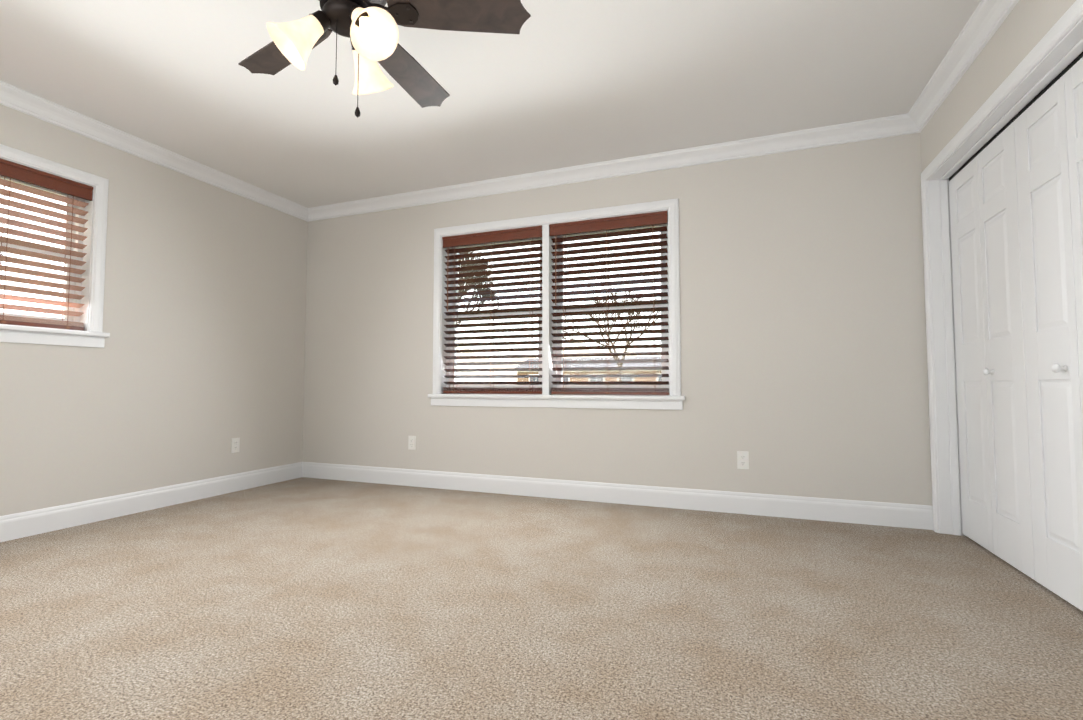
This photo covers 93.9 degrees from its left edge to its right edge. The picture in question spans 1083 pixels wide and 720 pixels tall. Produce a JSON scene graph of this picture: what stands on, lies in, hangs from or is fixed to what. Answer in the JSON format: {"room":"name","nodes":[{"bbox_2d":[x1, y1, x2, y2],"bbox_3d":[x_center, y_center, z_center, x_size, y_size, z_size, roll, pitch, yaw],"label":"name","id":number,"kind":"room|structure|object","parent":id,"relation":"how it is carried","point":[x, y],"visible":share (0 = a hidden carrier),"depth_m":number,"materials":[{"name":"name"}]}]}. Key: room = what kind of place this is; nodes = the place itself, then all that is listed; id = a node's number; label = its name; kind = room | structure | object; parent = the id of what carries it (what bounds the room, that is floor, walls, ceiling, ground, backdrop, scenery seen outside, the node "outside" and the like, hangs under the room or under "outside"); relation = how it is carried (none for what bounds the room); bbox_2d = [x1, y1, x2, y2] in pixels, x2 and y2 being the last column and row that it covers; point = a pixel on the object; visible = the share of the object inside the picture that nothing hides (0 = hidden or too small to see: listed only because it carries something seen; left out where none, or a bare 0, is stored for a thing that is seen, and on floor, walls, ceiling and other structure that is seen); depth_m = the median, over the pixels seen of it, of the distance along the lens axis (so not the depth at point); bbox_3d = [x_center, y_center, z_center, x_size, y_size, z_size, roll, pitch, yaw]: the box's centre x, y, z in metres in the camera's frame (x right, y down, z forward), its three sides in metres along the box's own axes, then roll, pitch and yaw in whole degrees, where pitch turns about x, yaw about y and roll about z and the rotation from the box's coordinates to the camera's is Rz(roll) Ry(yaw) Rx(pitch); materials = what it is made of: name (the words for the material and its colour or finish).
{"room":"empty bedroom","nodes":[
{"label":"empty bedroom","id":0,"kind":"room"},
{"bbox_2d":[0,104,307,515],"bbox_3d":[-3.046,-0.259,2.558,0.160,2.440,4.540,-1,-3,21],"label":"wall","id":1,"kind":"structure","parent":0,"point":[191,369],"depth_m":3.48,"materials":[{"name":"beige paint"}]},
{"bbox_2d":[0,175,84,321],"bbox_3d":[-3.140,-0.650,2.430,0.077,0.900,1.520,-1,-3,21],"label":"window","id":2,"kind":"structure","parent":1,"relation":"in","point":[74,318],"depth_m":3.07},
{"bbox_2d":[0,158,92,330],"bbox_3d":[-2.926,-0.638,2.761,0.077,0.887,0.742,-1,-3,21],"label":"window blind","id":3,"kind":"object","parent":2,"relation":"attached to","point":[19,172],"visible":0.96,"depth_m":2.91,"materials":[{"name":"brown wood"}]},
{"bbox_2d":[0,144,109,347],"bbox_3d":[-3.085,-0.644,2.409,0.205,1.065,1.720,-1,-3,21],"label":"trim","id":4,"kind":"structure","parent":1,"relation":"attached to","point":[92,334],"depth_m":3.09,"materials":[{"name":"white wood"}]},
{"bbox_2d":[0,462,303,541],"bbox_3d":[-2.937,0.894,2.542,0.015,0.136,4.350,-1,-3,21],"label":"baseboard","id":5,"kind":"structure","parent":1,"relation":"attached to","point":[45,520],"depth_m":3.28,"materials":[{"name":"white wood"}]},
{"bbox_2d":[0,80,307,219],"bbox_3d":[-2.912,-1.431,2.628,0.082,0.092,4.200,-1,-3,21],"label":"crown molding","id":6,"kind":"structure","parent":1,"relation":"attached to","point":[13,97],"depth_m":3.30,"materials":[{"name":"white wood"}]},
{"bbox_2d":[231,438,239,452],"bbox_3d":[-2.406,0.670,3.979,0.008,0.114,0.070,-1,-3,21],"label":"electrical outlet","id":7,"kind":"object","parent":1,"relation":"attached to","point":[235,444],"visible":1,"depth_m":3.98,"materials":[{"name":"white plastic"}]},
{"bbox_2d":[0,0,980,207],"bbox_3d":[-0.401,-1.561,1.711,5.750,0.080,4.700,-1,-3,21],"label":"ceiling","id":8,"kind":"structure","parent":0,"point":[555,84],"depth_m":2.68,"materials":[{"name":"white paint"}]},
{"bbox_2d":[238,0,530,117],"bbox_3d":[-0.693,-1.185,1.835,1.236,0.659,1.222,-1,-3,21],"label":"fan","id":9,"kind":"object","parent":8,"relation":"hanging from","point":[369,29],"visible":1,"depth_m":1.80,"materials":[{"name":"brown wood"}]},
{"bbox_2d":[0,477,1082,719],"bbox_3d":[-0.401,0.947,1.591,5.750,0.060,4.700,-1,-3,21],"label":"floor","id":10,"kind":"structure","parent":0,"point":[310,599],"depth_m":1.83,"materials":[{"name":"carpet"}]},
{"bbox_2d":[303,133,932,505],"bbox_3d":[0.070,-0.195,3.896,5.050,2.440,0.160,-1,-3,21],"label":"wall","id":11,"kind":"structure","parent":0,"point":[803,346],"depth_m":3.38,"materials":[{"name":"beige paint"}]},
{"bbox_2d":[408,436,415,449],"bbox_3d":[-1.074,0.685,4.195,0.070,0.114,0.008,-1,-3,21],"label":"electrical outlet","id":12,"kind":"object","parent":11,"relation":"attached to","point":[411,442],"visible":1,"depth_m":4.19,"materials":[{"name":"white plastic"}]},
{"bbox_2d":[442,211,669,395],"bbox_3d":[0.058,-0.380,3.904,1.820,1.300,0.161,-1,-3,21],"label":"blinds","id":13,"kind":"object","parent":11,"relation":"in","point":[561,234],"depth_m":3.83,"materials":[{"name":"brown wood"}]},
{"bbox_2d":[428,198,684,409],"bbox_3d":[0.052,-0.373,3.887,2.020,1.465,0.205,-1,-3,21],"label":"trim","id":14,"kind":"structure","parent":11,"relation":"attached to","point":[548,399],"depth_m":3.82,"materials":[{"name":"white wood"}]},
{"bbox_2d":[305,114,922,221],"bbox_3d":[0.036,-1.373,3.836,4.750,0.092,0.082,-1,-3,21],"label":"crown molding","id":15,"kind":"structure","parent":11,"relation":"attached to","point":[890,126],"depth_m":3.59,"materials":[{"name":"white wood"}]},
{"bbox_2d":[304,462,932,529],"bbox_3d":[0.048,0.952,3.756,4.750,0.136,0.015,-1,-3,21],"label":"baseboard","id":16,"kind":"structure","parent":11,"relation":"attached to","point":[915,516],"depth_m":3.48,"materials":[{"name":"white wood"}]},
{"bbox_2d":[737,451,748,468],"bbox_3d":[1.313,0.653,3.298,0.070,0.114,0.008,-1,-3,21],"label":"electrical outlet","id":17,"kind":"object","parent":11,"relation":"attached to","point":[742,459],"visible":1,"depth_m":3.30,"materials":[{"name":"white plastic"}]},
{"bbox_2d":[920,0,1075,171],"bbox_3d":[1.541,-0.341,0.836,0.140,2.440,4.540,-1,-3,21],"label":"wall","id":18,"kind":"structure","parent":0,"point":[1025,27],"depth_m":2.21,"materials":[{"name":"beige paint"}]},
{"bbox_2d":[904,0,1018,131],"bbox_3d":[1.458,-1.509,0.987,0.082,0.092,4.200,-1,-3,21],"label":"crown molding","id":19,"kind":"structure","parent":18,"relation":"attached to","point":[983,24],"depth_m":2.41,"materials":[{"name":"white wood"}]},
{"bbox_2d":[949,156,993,553],"bbox_3d":[2.288,-0.037,2.683,0.034,1.986,0.357,-1,-3,21],"label":"closet door","id":20,"kind":"structure","parent":18,"relation":"in","point":[974,462],"depth_m":2.67,"materials":[{"name":"white wood"}]},
{"bbox_2d":[920,0,1082,535],"bbox_3d":[2.047,-0.103,2.199,0.158,2.095,1.595,-1,-3,21],"label":"trim","id":21,"kind":"structure","parent":18,"relation":"attached to","point":[1056,50],"depth_m":2.85,"materials":[{"name":"white wood"}]},
{"bbox_2d":[977,121,1034,579],"bbox_3d":[2.161,-0.054,2.346,0.034,1.986,0.357,-1,-3,21],"label":"closet door","id":22,"kind":"structure","parent":18,"relation":"in","point":[1006,387],"depth_m":2.33,"materials":[{"name":"white wood"}]},
{"bbox_2d":[949,52,1082,435],"bbox_3d":[2.079,-0.072,2.185,0.074,2.007,1.441,-1,-3,21],"label":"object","id":23,"kind":"structure","parent":18,"relation":"in","point":[1072,72],"depth_m":1.84,"materials":[{"name":"white wood"}]},
{"bbox_2d":[1014,75,1082,610],"bbox_3d":[2.034,-0.070,2.009,0.034,1.986,0.357,-1,-3,21],"label":"closet door","id":24,"kind":"structure","parent":18,"relation":"in","point":[1055,436],"depth_m":2.00,"materials":[{"name":"white wood"}]},
{"label":"outside","id":25,"kind":"structure","parent":0,"visible":0},
{"bbox_3d":[5.701,5.372,82.280,360.000,0.200,280.000,-1,-3,21],"label":"lawn","id":26,"kind":"structure","parent":25,"visible":0},
{"bbox_2d":[456,251,499,323],"bbox_3d":[-2.864,-0.888,15.290,3.867,6.021,5.785,-1,-3,21],"label":"tree","id":27,"kind":"object","parent":26,"relation":"on","point":[479,289],"depth_m":14.70,"materials":[{"name":"brown plant"}]},
{"bbox_2d":[456,340,636,381],"bbox_3d":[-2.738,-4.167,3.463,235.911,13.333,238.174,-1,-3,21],"label":"tree","id":28,"kind":"object","parent":26,"relation":"on","point":[495,366],"depth_m":121.08,"materials":[{"name":"plant"}]},
{"bbox_2d":[515,356,661,381],"bbox_3d":[15.634,1.880,60.528,37.200,4.700,11.200,-1,-3,21],"label":"house","id":29,"kind":"structure","parent":26,"relation":"on","point":[602,371],"depth_m":59.36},
{"bbox_2d":[564,287,660,380],"bbox_3d":[6.446,-1.766,45.507,11.064,10.669,8.993,-1,-3,21],"label":"tree","id":30,"kind":"object","parent":26,"relation":"on","point":[627,343],"depth_m":46.51,"materials":[{"name":"brown plant"}]}
]}

